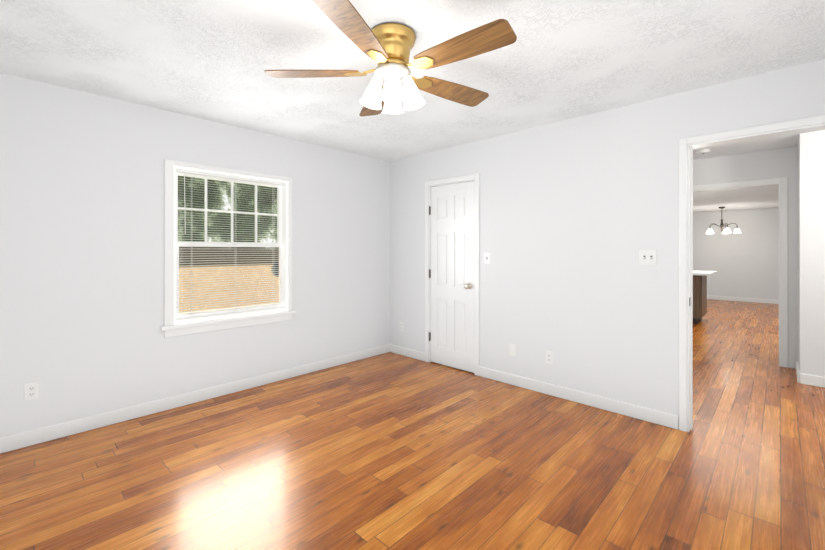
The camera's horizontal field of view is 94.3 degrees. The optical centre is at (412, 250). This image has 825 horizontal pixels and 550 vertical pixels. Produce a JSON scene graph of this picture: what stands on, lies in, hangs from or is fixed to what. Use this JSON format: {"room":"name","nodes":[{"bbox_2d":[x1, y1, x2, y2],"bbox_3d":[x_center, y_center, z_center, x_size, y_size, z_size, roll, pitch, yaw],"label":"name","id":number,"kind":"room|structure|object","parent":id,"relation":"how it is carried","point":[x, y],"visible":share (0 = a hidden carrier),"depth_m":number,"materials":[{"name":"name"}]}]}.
{"room":"empty bedroom","nodes":[
{"label":"empty bedroom","id":0,"kind":"room"},
{"bbox_2d":[0,73,389,437],"bbox_3d":[-1.827,0.080,3.407,0.140,2.440,4.540,0,0,44],"label":"wall","id":1,"kind":"structure","parent":0,"point":[81,250],"depth_m":2.94,"materials":[{"name":"paint"}]},
{"bbox_2d":[24,381,38,400],"bbox_3d":[-2.542,0.940,2.554,0.009,0.114,0.070,0,0,44],"label":"outlet","id":2,"kind":"object","parent":1,"relation":"attached to","point":[31,390],"visible":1,"depth_m":2.55,"materials":[{"name":"white plastic"}]},
{"bbox_2d":[0,344,389,453],"bbox_3d":[-1.771,1.250,3.353,0.016,0.100,4.300,0,0,44],"label":"baseboard","id":3,"kind":"structure","parent":1,"relation":"attached to","point":[37,436],"depth_m":3.09,"materials":[{"name":"white wood"}]},
{"bbox_2d":[160,159,295,337],"bbox_3d":[-1.661,-0.015,3.544,0.180,1.450,1.182,0,0,44],"label":"window unit","id":4,"kind":"structure","parent":1,"relation":"in","point":[282,236],"depth_m":3.44,"materials":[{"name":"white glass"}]},
{"bbox_2d":[176,168,284,319],"bbox_3d":[-1.634,-0.048,3.540,0.041,1.266,0.974,0,0,44],"label":"window blind","id":5,"kind":"object","parent":4,"relation":"attached to","point":[204,174],"visible":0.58,"depth_m":3.49,"materials":[{"name":"white plastic"}]},
{"bbox_2d":[0,299,824,549],"bbox_3d":[3.343,1.350,5.085,7.400,0.100,14.120,0,0,44],"label":"floor","id":6,"kind":"structure","parent":0,"point":[389,451],"depth_m":2.28,"materials":[{"name":"brown wood"}]},
{"bbox_2d":[693,274,708,323],"bbox_3d":[4.617,0.863,7.514,1.778,0.876,0.750,0,0,44],"label":"kitchen island","id":7,"kind":"object","parent":6,"relation":"on","point":[699,295],"depth_m":6.71,"materials":[{"name":"brown wood"}]},
{"bbox_2d":[693,270,716,273],"bbox_3d":[4.582,0.405,7.396,1.950,0.040,1.030,0,0,44],"label":"island countertop","id":8,"kind":"structure","parent":7,"relation":"on","point":[694,271],"depth_m":6.62,"materials":[{"name":"white stone"}]},
{"bbox_2d":[0,0,824,160],"bbox_3d":[3.343,-1.190,5.085,7.400,0.100,14.120,0,0,44],"label":"ceiling","id":9,"kind":"structure","parent":0,"point":[556,61],"depth_m":2.26,"materials":[{"name":"white paint"}]},
{"bbox_2d":[264,0,516,115],"bbox_3d":[-0.071,-0.947,2.022,1.271,0.385,1.286,0,0,44],"label":"ceiling fan","id":10,"kind":"object","parent":9,"relation":"hanging from","point":[387,47],"visible":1,"depth_m":1.94,"materials":[{"name":"brown wood"}]},
{"bbox_2d":[696,149,710,153],"bbox_3d":[3.316,-1.119,4.363,0.132,0.041,0.132,0,0,44],"label":"smoke detector","id":11,"kind":"object","parent":9,"relation":"attached to","point":[703,151],"visible":1,"depth_m":4.32,"materials":[{"name":"white plastic"}]},
{"bbox_2d":[390,59,824,428],"bbox_3d":[1.330,0.080,3.441,4.370,2.440,0.120,0,0,44],"label":"wall","id":12,"kind":"structure","parent":0,"point":[576,214],"depth_m":3.23,"materials":[{"name":"paint"}]},
{"bbox_2d":[390,344,424,360],"bbox_3d":[-0.063,1.250,4.683,0.609,0.100,0.016,0,0,44],"label":"baseboard","id":13,"kind":"structure","parent":12,"relation":"attached to","point":[411,353],"depth_m":4.67,"materials":[{"name":"white wood"}]},
{"bbox_2d":[425,173,478,375],"bbox_3d":[0.444,0.251,4.244,0.748,2.099,0.191,0,0,44],"label":"door","id":14,"kind":"structure","parent":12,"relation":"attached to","point":[474,260],"depth_m":4.21,"materials":[{"name":"white wood"}]},
{"bbox_2d":[484,252,489,263],"bbox_3d":[0.754,0.080,3.896,0.070,0.114,0.021,0,0,44],"label":"light switch","id":15,"kind":"object","parent":12,"relation":"attached to","point":[486,258],"visible":1,"depth_m":3.90,"materials":[{"name":"white plastic"}]},
{"bbox_2d":[509,344,515,356],"bbox_3d":[0.969,0.965,3.700,0.070,0.114,0.006,0,0,44],"label":"electrical outlet","id":16,"kind":"object","parent":12,"relation":"attached to","point":[512,349],"visible":1,"depth_m":3.70,"materials":[{"name":"white plastic"}]},
{"bbox_2d":[546,350,552,363],"bbox_3d":[1.231,0.965,3.447,0.070,0.114,0.009,0,0,44],"label":"electrical outlet","id":17,"kind":"object","parent":12,"relation":"attached to","point":[549,357],"visible":1,"depth_m":3.44,"materials":[{"name":"white plastic"}]},
{"bbox_2d":[479,366,677,429],"bbox_3d":[1.305,1.250,3.370,1.723,0.100,0.016,0,0,44],"label":"baseboard","id":18,"kind":"structure","parent":12,"relation":"attached to","point":[643,413],"depth_m":3.21,"materials":[{"name":"white wood"}]},
{"bbox_2d":[639,250,656,264],"bbox_3d":[1.786,0.055,2.906,0.116,0.114,0.021,0,0,44],"label":"light switch","id":19,"kind":"object","parent":12,"relation":"attached to","point":[647,257],"visible":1,"depth_m":2.91,"materials":[{"name":"white plastic"}]},
{"bbox_2d":[679,115,824,431],"bbox_3d":[2.271,0.248,2.443,0.946,2.103,0.017,0,0,44],"label":"door frame","id":20,"kind":"structure","parent":12,"relation":"attached to","point":[683,142],"depth_m":2.74,"materials":[{"name":"white wood"}]},
{"bbox_2d":[687,123,824,431],"bbox_3d":[2.318,0.268,2.493,0.870,2.065,0.124,0,0,44],"label":"doorway","id":21,"kind":"structure","parent":12,"relation":"in","point":[783,132],"depth_m":2.74,"materials":[{"name":"white wood"}]},
{"bbox_2d":[693,208,778,299],"bbox_3d":[8.098,0.080,10.044,7.400,2.440,0.120,0,0,44],"label":"wall","id":22,"kind":"structure","parent":0,"point":[744,263],"depth_m":9.73,"materials":[{"name":"paint"}]},
{"bbox_2d":[707,295,778,303],"bbox_3d":[8.051,1.250,9.995,7.160,0.100,0.016,0,0,44],"label":"baseboard","id":23,"kind":"structure","parent":22,"relation":"attached to","point":[770,301],"depth_m":9.68,"materials":[{"name":"white wood"}]},
{"bbox_2d":[693,186,778,212],"bbox_3d":[5.727,-1.080,7.572,7.160,0.120,6.730,0,0,44],"label":"ceiling","id":24,"kind":"structure","parent":0,"point":[748,198],"depth_m":7.69,"materials":[{"name":"white paint"}]},
{"bbox_2d":[706,207,740,233],"bbox_3d":[7.290,-0.710,8.992,0.663,0.621,0.664,0,0,44],"label":"chandelier","id":25,"kind":"object","parent":24,"relation":"hanging from","point":[726,230],"visible":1,"depth_m":8.96,"materials":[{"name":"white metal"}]},
{"bbox_2d":[693,146,797,368],"bbox_3d":[2.473,0.080,5.947,4.950,2.440,0.120,0,0,44],"label":"wall","id":26,"kind":"structure","parent":0,"point":[773,163],"depth_m":4.28,"materials":[{"name":"paint"}]},
{"bbox_2d":[693,177,787,367],"bbox_3d":[3.774,0.243,4.689,1.178,2.114,0.139,0,0,44],"label":"door frame","id":27,"kind":"structure","parent":26,"relation":"attached to","point":[783,181],"depth_m":4.27,"materials":[{"name":"white wood"}]},
{"bbox_2d":[798,130,824,376],"bbox_3d":[4.928,0.080,3.163,2.450,2.440,0.740,0,0,44],"label":"wall","id":28,"kind":"structure","parent":0,"point":[811,253],"depth_m":3.69,"materials":[{"name":"paint"}]},
{"bbox_2d":[796,361,799,382],"bbox_3d":[3.969,1.250,3.944,0.016,0.100,0.540,0,0,44],"label":"baseboard","id":29,"kind":"structure","parent":28,"relation":"attached to","point":[798,373],"depth_m":3.77,"materials":[{"name":"white wood"}]},
{"bbox_2d":[800,373,824,387],"bbox_3d":[4.631,1.250,2.925,2.350,0.100,0.016,0,0,44],"label":"baseboard","id":30,"kind":"structure","parent":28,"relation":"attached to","point":[812,380],"depth_m":3.67,"materials":[{"name":"white wood"}]},
{"label":"outside","id":31,"kind":"structure","parent":0,"visible":0},
{"bbox_2d":[178,176,278,312],"bbox_3d":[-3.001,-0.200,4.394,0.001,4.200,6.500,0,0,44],"label":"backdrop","id":32,"kind":"structure","parent":31,"point":[264,206],"depth_m":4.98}
]}

